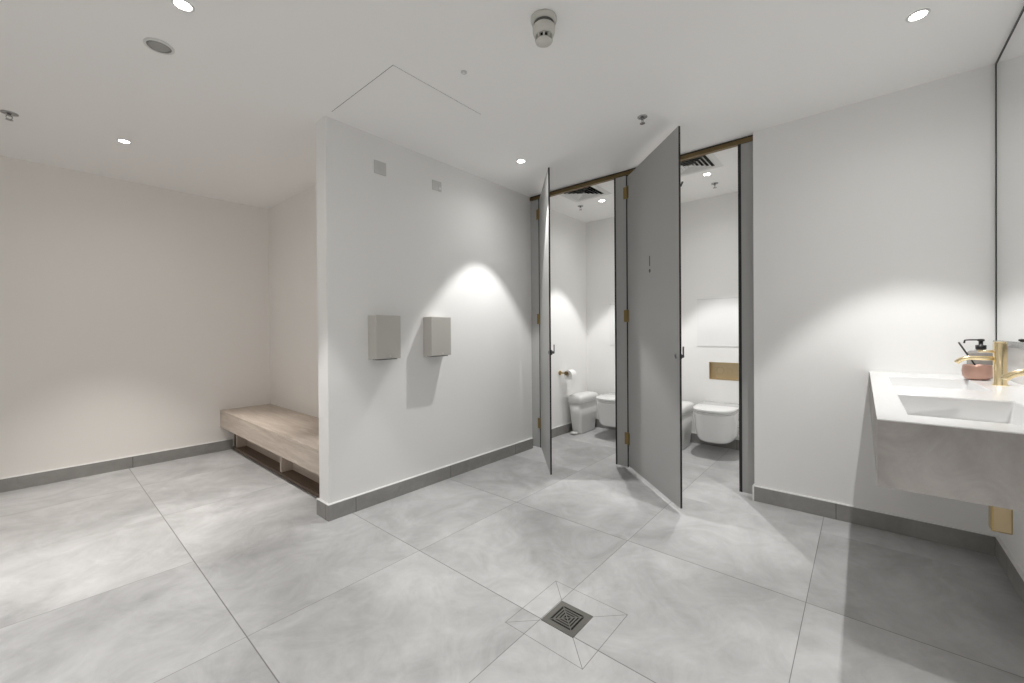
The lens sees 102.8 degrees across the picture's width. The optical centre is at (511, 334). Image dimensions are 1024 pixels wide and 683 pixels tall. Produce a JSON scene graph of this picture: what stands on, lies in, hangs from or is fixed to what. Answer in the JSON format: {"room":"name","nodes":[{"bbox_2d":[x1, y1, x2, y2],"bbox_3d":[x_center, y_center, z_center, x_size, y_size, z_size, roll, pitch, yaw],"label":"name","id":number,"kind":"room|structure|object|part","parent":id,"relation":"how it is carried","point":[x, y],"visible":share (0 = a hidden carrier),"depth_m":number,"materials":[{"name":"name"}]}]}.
{"room":"public restroom","nodes":[
{"label":"public restroom","id":0,"kind":"room"},
{"bbox_2d":[0,155,269,477],"bbox_3d":[-3.690,-0.084,3.266,0.100,2.512,3.347,0,0,41],"label":"wall","id":1,"kind":"structure","parent":0,"point":[132,314],"depth_m":3.54,"materials":[{"name":"white paint"}]},
{"bbox_2d":[0,439,232,492],"bbox_3d":[-3.754,1.122,3.100,0.014,0.103,2.790,0,0,41],"label":"baseboard","id":2,"kind":"structure","parent":1,"relation":"attached to","point":[83,470],"depth_m":3.46,"materials":[{"name":"grey tile"}]},
{"bbox_2d":[268,184,318,417],"bbox_3d":[-1.752,-0.102,3.741,2.220,2.512,0.100,0,0,41],"label":"wall","id":3,"kind":"structure","parent":0,"point":[292,223],"depth_m":4.00,"materials":[{"name":"white paint"}]},
{"bbox_2d":[316,116,535,521],"bbox_3d":[-0.505,-0.110,3.375,0.149,2.512,2.136,0,0,41],"label":"wall","id":4,"kind":"structure","parent":0,"point":[394,244],"depth_m":3.02,"materials":[{"name":"white paint"}]},
{"bbox_2d":[316,498,328,520],"bbox_3d":[-1.198,1.105,2.587,0.149,0.103,0.014,0,0,41],"label":"baseboard","id":5,"kind":"structure","parent":4,"relation":"attached to","point":[321,504],"depth_m":2.58,"materials":[{"name":"grey tile"}]},
{"bbox_2d":[374,160,385,175],"bbox_3d":[-0.906,-1.148,2.811,0.010,0.090,0.090,0,0,41],"label":"wall plate","id":6,"kind":"object","parent":4,"relation":"attached to","point":[379,167],"visible":1,"depth_m":2.80,"materials":[{"name":"grey plastic"}]},
{"bbox_2d":[368,315,400,359],"bbox_3d":[-0.868,0.019,2.783,0.100,0.299,0.190,0,0,41],"label":"wall dispenser","id":7,"kind":"object","parent":4,"relation":"attached to","point":[384,333],"visible":1,"depth_m":2.73,"materials":[{"name":"grey metal"}]},
{"bbox_2d":[423,317,450,356],"bbox_3d":[-0.572,0.015,3.128,0.100,0.299,0.190,0,0,41],"label":"wall dispenser","id":8,"kind":"object","parent":4,"relation":"attached to","point":[436,330],"visible":1,"depth_m":3.07,"materials":[{"name":"grey metal"}]},
{"bbox_2d":[432,179,441,191],"bbox_3d":[-0.580,-1.161,3.179,0.026,0.076,0.090,0,0,41],"label":"wall sensor","id":9,"kind":"object","parent":4,"relation":"attached to","point":[436,185],"visible":1,"depth_m":3.18,"materials":[{"name":"grey plastic"}]},
{"bbox_2d":[0,427,1023,682],"bbox_3d":[-0.664,1.182,2.563,5.602,0.060,6.200,0,0,41],"label":"floor","id":10,"kind":"structure","parent":0,"point":[215,567],"depth_m":1.89,"materials":[{"name":"tile"}]},
{"bbox_2d":[220,404,319,497],"bbox_3d":[-1.927,0.952,3.535,2.217,0.408,0.458,0,0,41],"label":"bench","id":11,"kind":"object","parent":10,"relation":"on","point":[284,441],"visible":0.68,"depth_m":3.38,"materials":[{"name":"brown wood"}]},
{"bbox_3d":[-1.929,0.760,3.534,2.217,0.023,0.458,0,0,41],"label":"seat","id":12,"kind":"part","parent":11,"relation":"part of","materials":[{"name":"brown wood"}]},
{"bbox_3d":[-1.905,1.143,3.561,2.217,0.025,0.318,0,0,41],"label":"board","id":13,"kind":"part","parent":11,"relation":"part of","materials":[{"name":"brown wood"}]},
{"bbox_2d":[531,199,540,447],"bbox_3d":[0.239,-0.111,4.064,0.110,2.450,0.020,0,0,41],"label":"panel","id":14,"kind":"object","parent":10,"relation":"on","point":[535,268],"visible":0.98,"depth_m":4.06,"materials":[{"name":"grey laminate"}]},
{"bbox_2d":[541,601,592,637],"bbox_3d":[0.224,1.149,1.656,0.151,0.003,0.151,0,0,41],"label":"floor drain","id":15,"kind":"object","parent":10,"relation":"on","point":[564,617],"visible":1,"depth_m":1.65,"materials":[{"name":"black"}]},
{"bbox_2d":[568,391,597,433],"bbox_3d":[0.825,0.904,4.767,0.190,0.446,0.454,0,0,41],"label":"pedal bin","id":16,"kind":"object","parent":10,"relation":"on","point":[583,405],"visible":0.95,"depth_m":4.67,"materials":[{"name":"white plastic"}]},
{"bbox_3d":[0.837,0.727,4.781,0.190,0.091,0.414,0,0,41],"label":"lid","id":17,"kind":"part","parent":16,"relation":"part of","materials":[{"name":"white plastic"}]},
{"bbox_2d":[614,175,629,466],"bbox_3d":[0.931,-0.113,3.469,0.118,2.450,0.020,0,0,41],"label":"panel","id":18,"kind":"object","parent":10,"relation":"on","point":[620,183],"visible":1,"depth_m":3.47,"materials":[{"name":"grey laminate"}]},
{"bbox_2d":[682,401,693,449],"bbox_3d":[1.650,0.902,4.059,0.190,0.446,0.454,0,0,41],"label":"pedal bin","id":19,"kind":"object","parent":10,"relation":"on","point":[687,407],"visible":0.23,"depth_m":4.03,"materials":[{"name":"white plastic"}]},
{"bbox_3d":[1.662,0.724,4.073,0.190,0.091,0.414,0,0,41],"label":"lid","id":20,"kind":"part","parent":19,"relation":"part of","materials":[{"name":"white plastic"}]},
{"bbox_2d":[738,141,753,493],"bbox_3d":[1.644,-0.115,2.859,0.100,2.450,0.017,0,0,41],"label":"panel","id":21,"kind":"object","parent":10,"relation":"on","point":[745,150],"visible":0.82,"depth_m":2.86,"materials":[{"name":"grey laminate"}]},
{"bbox_2d":[0,0,1023,222],"bbox_3d":[-0.684,-1.390,2.548,5.602,0.060,6.200,0,0,41],"label":"ceiling","id":22,"kind":"structure","parent":0,"point":[231,115],"depth_m":2.13,"materials":[{"name":"white paint"}]},
{"bbox_2d":[0,110,18,120],"bbox_3d":[-3.041,-1.319,2.470,0.076,0.044,0.076,0,0,41],"label":"sprinkler head","id":23,"kind":"object","parent":22,"relation":"attached to","point":[6,112],"visible":1,"depth_m":2.46},
{"bbox_2d":[116,138,130,143],"bbox_3d":[-2.695,-1.343,2.837,0.076,0.005,0.076,0,0,41],"label":"recessed light","id":24,"kind":"object","parent":22,"relation":"in","point":[124,141],"visible":1,"depth_m":2.84,"materials":[{"name":"white plastic"}]},
{"bbox_2d":[143,37,174,54],"bbox_3d":[-1.648,-1.345,1.907,0.112,0.007,0.112,0,0,41],"label":"ceiling speaker","id":25,"kind":"object","parent":22,"relation":"attached to","point":[159,46],"visible":1,"depth_m":1.90,"materials":[{"name":"white plastic"}]},
{"bbox_2d":[146,40,171,53],"bbox_3d":[-1.648,-1.344,1.907,0.091,0.001,0.091,0,0,41],"label":"grille","id":26,"kind":"object","parent":25,"relation":"attached to","point":[159,46],"depth_m":1.90,"materials":[{"name":"grey metal"}]},
{"bbox_2d":[171,0,194,12],"bbox_3d":[-1.345,-1.347,1.669,0.076,0.005,0.076,0,0,41],"label":"recessed light","id":27,"kind":"object","parent":22,"relation":"in","point":[183,5],"visible":1,"depth_m":1.67,"materials":[{"name":"white plastic"}]},
{"bbox_2d":[332,65,480,146],"bbox_3d":[-0.644,-1.359,2.505,0.656,0.001,0.624,0,0,41],"label":"ceiling hatch","id":28,"kind":"object","parent":22,"relation":"attached to","point":[397,104],"visible":1,"depth_m":2.46,"materials":[{"name":"white paint"}]},
{"bbox_2d":[516,159,525,162],"bbox_3d":[0.071,-1.367,3.218,0.076,0.005,0.076,0,0,41],"label":"recessed light","id":29,"kind":"object","parent":22,"relation":"in","point":[518,160],"visible":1,"depth_m":3.22,"materials":[{"name":"white glass"}]},
{"bbox_2d":[531,9,556,47],"bbox_3d":[0.137,-1.307,1.760,0.112,0.109,0.112,0,0,41],"label":"smoke detector","id":30,"kind":"object","parent":22,"relation":"attached to","point":[543,21],"visible":1,"depth_m":1.73,"materials":[{"name":"grey plastic"}]},
{"bbox_2d":[560,185,611,201],"bbox_3d":[0.691,-1.371,3.970,0.400,0.015,0.400,0,0,41],"label":"ceiling vent","id":31,"kind":"object","parent":22,"relation":"in","point":[594,191],"visible":0.86,"depth_m":3.98,"materials":[{"name":"white plastic"}]},
{"bbox_2d":[530,135,752,200],"bbox_3d":[0.932,-1.358,3.458,1.956,0.040,0.036,0,0,41],"label":"header rail","id":32,"kind":"object","parent":22,"relation":"attached to","point":[734,143],"visible":0.71,"depth_m":3.37,"materials":[{"name":"brown metal"}]},
{"bbox_2d":[538,167,554,474],"bbox_3d":[0.297,-0.107,3.619,0.049,2.416,0.813,0,0,-2],"label":"door","id":33,"kind":"structure","parent":32,"relation":"attached to","point":[545,422],"depth_m":3.48,"materials":[{"name":"grey laminate"}]},
{"bbox_2d":[626,126,683,508],"bbox_3d":[1.037,-0.110,3.005,0.070,2.416,0.853,0,0,-7],"label":"door","id":34,"kind":"structure","parent":32,"relation":"attached to","point":[653,188],"depth_m":2.89,"materials":[{"name":"grey laminate"}]},
{"bbox_2d":[637,114,646,124],"bbox_3d":[0.821,-1.350,2.572,0.060,0.044,0.060,0,0,41],"label":"sprinkler head","id":35,"kind":"object","parent":22,"relation":"attached to","point":[643,116],"visible":1,"depth_m":2.56},
{"bbox_2d":[680,153,723,176],"bbox_3d":[1.450,-1.374,3.319,0.400,0.015,0.400,0,0,41],"label":"ceiling vent","id":36,"kind":"object","parent":22,"relation":"in","point":[709,161],"visible":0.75,"depth_m":3.30,"materials":[{"name":"white plastic"}]},
{"bbox_2d":[906,8,930,22],"bbox_3d":[1.745,-1.371,1.755,0.076,0.005,0.076,0,0,41],"label":"recessed light","id":37,"kind":"object","parent":22,"relation":"in","point":[920,14],"visible":1,"depth_m":1.75,"materials":[{"name":"white plastic"}]},
{"bbox_2d":[550,209,586,427],"bbox_3d":[0.546,-0.126,4.703,0.100,2.512,1.250,0,0,41],"label":"wall","id":38,"kind":"structure","parent":0,"point":[567,233],"depth_m":4.73,"materials":[{"name":"white paint"}]},
{"bbox_2d":[552,422,571,437],"bbox_3d":[0.565,1.079,4.634,0.014,0.103,1.126,0,0,41],"label":"baseboard","id":39,"kind":"structure","parent":38,"relation":"attached to","point":[562,429],"depth_m":4.62,"materials":[{"name":"grey tile"}]},
{"bbox_3d":[0.621,0.430,4.629,0.107,0.052,0.176,0,0,41],"label":"toilet roll holder","id":40,"kind":"object","parent":38,"relation":"attached to","visible":0},
{"bbox_2d":[564,370,576,385],"bbox_3d":[0.658,0.487,4.622,0.109,0.179,0.100,0,0,41],"label":"toilet roll","id":41,"kind":"object","parent":40,"relation":"hanging from","point":[572,374],"visible":0.92,"depth_m":4.59,"materials":[{"name":"white paper"}]},
{"bbox_2d":[586,192,738,438],"bbox_3d":[1.733,-0.134,4.442,2.040,2.512,0.100,0,0,41],"label":"wall","id":42,"kind":"structure","parent":0,"point":[709,226],"depth_m":4.25,"materials":[{"name":"white paint"}]},
{"bbox_2d":[595,418,615,429],"bbox_3d":[1.322,1.072,4.735,1.030,0.103,0.014,0,0,41],"label":"baseboard","id":43,"kind":"structure","parent":42,"relation":"attached to","point":[597,423],"depth_m":4.94,"materials":[{"name":"grey tile"}]},
{"bbox_2d":[596,392,615,426],"bbox_3d":[1.159,0.852,4.530,0.362,0.349,0.534,0,0,41],"label":"toilet","id":44,"kind":"object","parent":42,"relation":"attached to","point":[605,402],"visible":0.56,"depth_m":4.35,"materials":[{"name":"white ceramic"}]},
{"bbox_3d":[1.156,0.689,4.528,0.362,0.023,0.530,0,0,41],"label":"lid","id":45,"kind":"part","parent":44,"relation":"part of","materials":[{"name":"white ceramic"}]},
{"bbox_2d":[609,303,614,344],"bbox_3d":[1.349,-0.127,4.702,0.490,0.490,0.007,0,0,41],"label":"access panel","id":46,"kind":"object","parent":42,"relation":"attached to","point":[612,305],"visible":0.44,"depth_m":4.83,"materials":[{"name":"white paint"}]},
{"bbox_2d":[690,432,738,449],"bbox_3d":[2.117,1.070,4.053,0.955,0.103,0.014,0,0,41],"label":"baseboard","id":47,"kind":"structure","parent":42,"relation":"attached to","point":[734,444],"depth_m":4.10,"materials":[{"name":"grey tile"}]},
{"bbox_2d":[693,401,738,443],"bbox_3d":[1.936,0.850,3.862,0.362,0.349,0.534,0,0,41],"label":"toilet","id":48,"kind":"object","parent":42,"relation":"attached to","point":[715,422],"visible":0.97,"depth_m":3.69,"materials":[{"name":"white ceramic"}]},
{"bbox_3d":[1.933,0.686,3.860,0.362,0.023,0.530,0,0,41],"label":"lid","id":49,"kind":"part","parent":48,"relation":"part of","materials":[{"name":"white ceramic"}]},
{"bbox_3d":[1.935,0.709,3.862,0.352,0.012,0.521,0,0,41],"label":"seat","id":50,"kind":"part","parent":48,"relation":"part of","materials":[{"name":"white plastic"}]},
{"bbox_2d":[697,296,738,346],"bbox_3d":[2.098,-0.129,4.059,0.490,0.490,0.007,0,0,41],"label":"access panel","id":51,"kind":"object","parent":42,"relation":"attached to","point":[717,318],"visible":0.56,"depth_m":4.08,"materials":[{"name":"white paint"}]},
{"bbox_2d":[709,362,738,380],"bbox_3d":[2.121,0.362,4.083,0.268,0.173,0.057,0,0,41],"label":"flush plate","id":52,"kind":"object","parent":42,"relation":"attached to","point":[721,370],"visible":0.85,"depth_m":4.10,"materials":[{"name":"gold metal"}]},
{"bbox_2d":[753,63,998,535],"bbox_3d":[2.099,-0.125,2.475,1.090,2.512,0.108,0,0,41],"label":"wall","id":53,"kind":"structure","parent":0,"point":[874,218],"depth_m":2.42,"materials":[{"name":"white paint"}]},
{"bbox_2d":[752,484,753,500],"bbox_3d":[1.662,1.081,2.806,0.010,0.103,0.047,0,0,41],"label":"baseboard","id":54,"kind":"structure","parent":53,"relation":"attached to","point":[753,484],"depth_m":2.79,"materials":[{"name":"white"}]},
{"bbox_2d":[754,485,994,555],"bbox_3d":[2.063,1.080,2.440,1.076,0.103,0.014,0,0,41],"label":"baseboard","id":55,"kind":"structure","parent":53,"relation":"attached to","point":[976,541],"depth_m":2.36,"materials":[{"name":"grey tile"}]},
{"bbox_2d":[999,347,1023,572],"bbox_3d":[1.022,-0.104,0.308,0.100,2.512,4.800,0,0,41],"label":"wall","id":56,"kind":"structure","parent":0,"point":[1014,543],"depth_m":1.84,"materials":[{"name":"white paint"}]},
{"bbox_2d":[869,371,1023,511],"bbox_3d":[1.740,0.314,1.601,0.494,0.184,1.692,0,0,41],"label":"vanity","id":57,"kind":"object","parent":56,"relation":"attached to","point":[956,437],"visible":1,"depth_m":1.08,"materials":[{"name":"white stone"}]},
{"bbox_2d":[869,371,1023,433],"bbox_3d":[1.739,0.223,1.600,0.494,0.002,1.692,0,0,41],"label":"countertop","id":58,"kind":"structure","parent":57,"relation":"on","point":[888,406],"depth_m":1.49,"materials":[{"name":"white stone"}]},
{"bbox_2d":[888,376,990,390],"bbox_3d":[1.931,0.266,1.877,0.299,0.093,0.511,0,0,41],"label":"basin","id":59,"kind":"object","parent":58,"relation":"in","point":[902,381],"depth_m":2.03,"materials":[{"name":"ceramic"}]},
{"bbox_2d":[897,394,1023,424],"bbox_3d":[1.408,0.274,1.269,0.299,0.093,0.516,0,0,41],"label":"basin","id":60,"kind":"object","parent":58,"relation":"in","point":[1005,412],"depth_m":1.43,"materials":[{"name":"white ceramic"}]},
{"bbox_2d":[961,364,992,379],"bbox_3d":[2.229,0.180,1.957,0.102,0.072,0.102,0,0,41],"label":"copper pot","id":61,"kind":"object","parent":58,"relation":"on","point":[969,371],"visible":0.99,"depth_m":1.93,"materials":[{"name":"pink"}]},
{"bbox_2d":[958,342,975,364],"bbox_3d":[2.213,0.121,1.965,0.098,0.173,0.007,0,0,28],"label":"stick","id":62,"kind":"object","parent":61,"relation":"in","point":[959,343],"visible":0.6,"depth_m":1.97,"materials":[{"name":"black plastic"}]},
{"bbox_2d":[963,339,992,378],"bbox_3d":[2.348,0.117,2.045,0.097,0.194,0.097,-1,0,-16],"label":"soap bottle","id":63,"kind":"object","parent":58,"relation":"on","point":[980,346],"visible":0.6,"depth_m":2.03,"materials":[{"name":"grey"}]},
{"bbox_2d":[954,341,1008,385],"bbox_3d":[2.058,0.124,1.794,0.161,0.189,0.050,0,0,41],"label":"tap","id":64,"kind":"object","parent":58,"relation":"on","point":[1000,348],"visible":1,"depth_m":1.75,"materials":[{"name":"gold metal"}]},
{"bbox_3d":[2.042,0.112,1.806,0.121,0.038,0.019,0,0,41],"label":"spout","id":65,"kind":"part","parent":64,"relation":"part of","materials":[{"name":"gold metal"}]},
{"bbox_3d":[2.070,0.072,1.783,0.049,0.010,0.010,0,0,41],"label":"lever","id":66,"kind":"part","parent":64,"relation":"part of","materials":[{"name":"gold metal"}]},
{"bbox_2d":[1000,369,1023,380],"bbox_3d":[1.524,0.132,1.171,0.161,0.189,0.050,0,0,41],"label":"tap","id":67,"kind":"object","parent":58,"relation":"on","point":[1010,375],"visible":1,"depth_m":1.20,"materials":[{"name":"gold metal"}]},
{"bbox_2d":[988,506,1012,534],"bbox_3d":[1.812,0.567,1.515,0.052,0.322,0.052,0,0,41],"label":"cover","id":68,"kind":"object","parent":57,"relation":"attached to","point":[1000,519],"visible":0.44,"depth_m":1.50,"materials":[{"name":"gold metal"}]},
{"bbox_3d":[1.796,0.568,1.496,0.042,0.311,0.002,0,0,41],"label":"plate","id":69,"kind":"part","parent":68,"relation":"part of","materials":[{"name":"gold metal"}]},
{"bbox_2d":[993,6,1023,348],"bbox_3d":[1.098,-0.642,0.491,0.020,1.432,4.188,0,0,41],"label":"wall mirror","id":70,"kind":"object","parent":56,"relation":"attached to","point":[1009,66],"visible":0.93,"depth_m":1.88,"materials":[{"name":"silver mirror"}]},
{"bbox_3d":[1.104,0.061,0.495,0.020,0.026,4.188,0,0,41],"label":"rail","id":71,"kind":"part","parent":70,"relation":"part of","materials":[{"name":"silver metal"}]},
{"bbox_2d":[995,535,1023,603],"bbox_3d":[0.953,1.101,0.311,0.014,0.103,4.692,0,0,41],"label":"baseboard","id":72,"kind":"structure","parent":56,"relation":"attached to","point":[1007,562],"depth_m":1.88,"materials":[{"name":"grey tile"}]}
]}

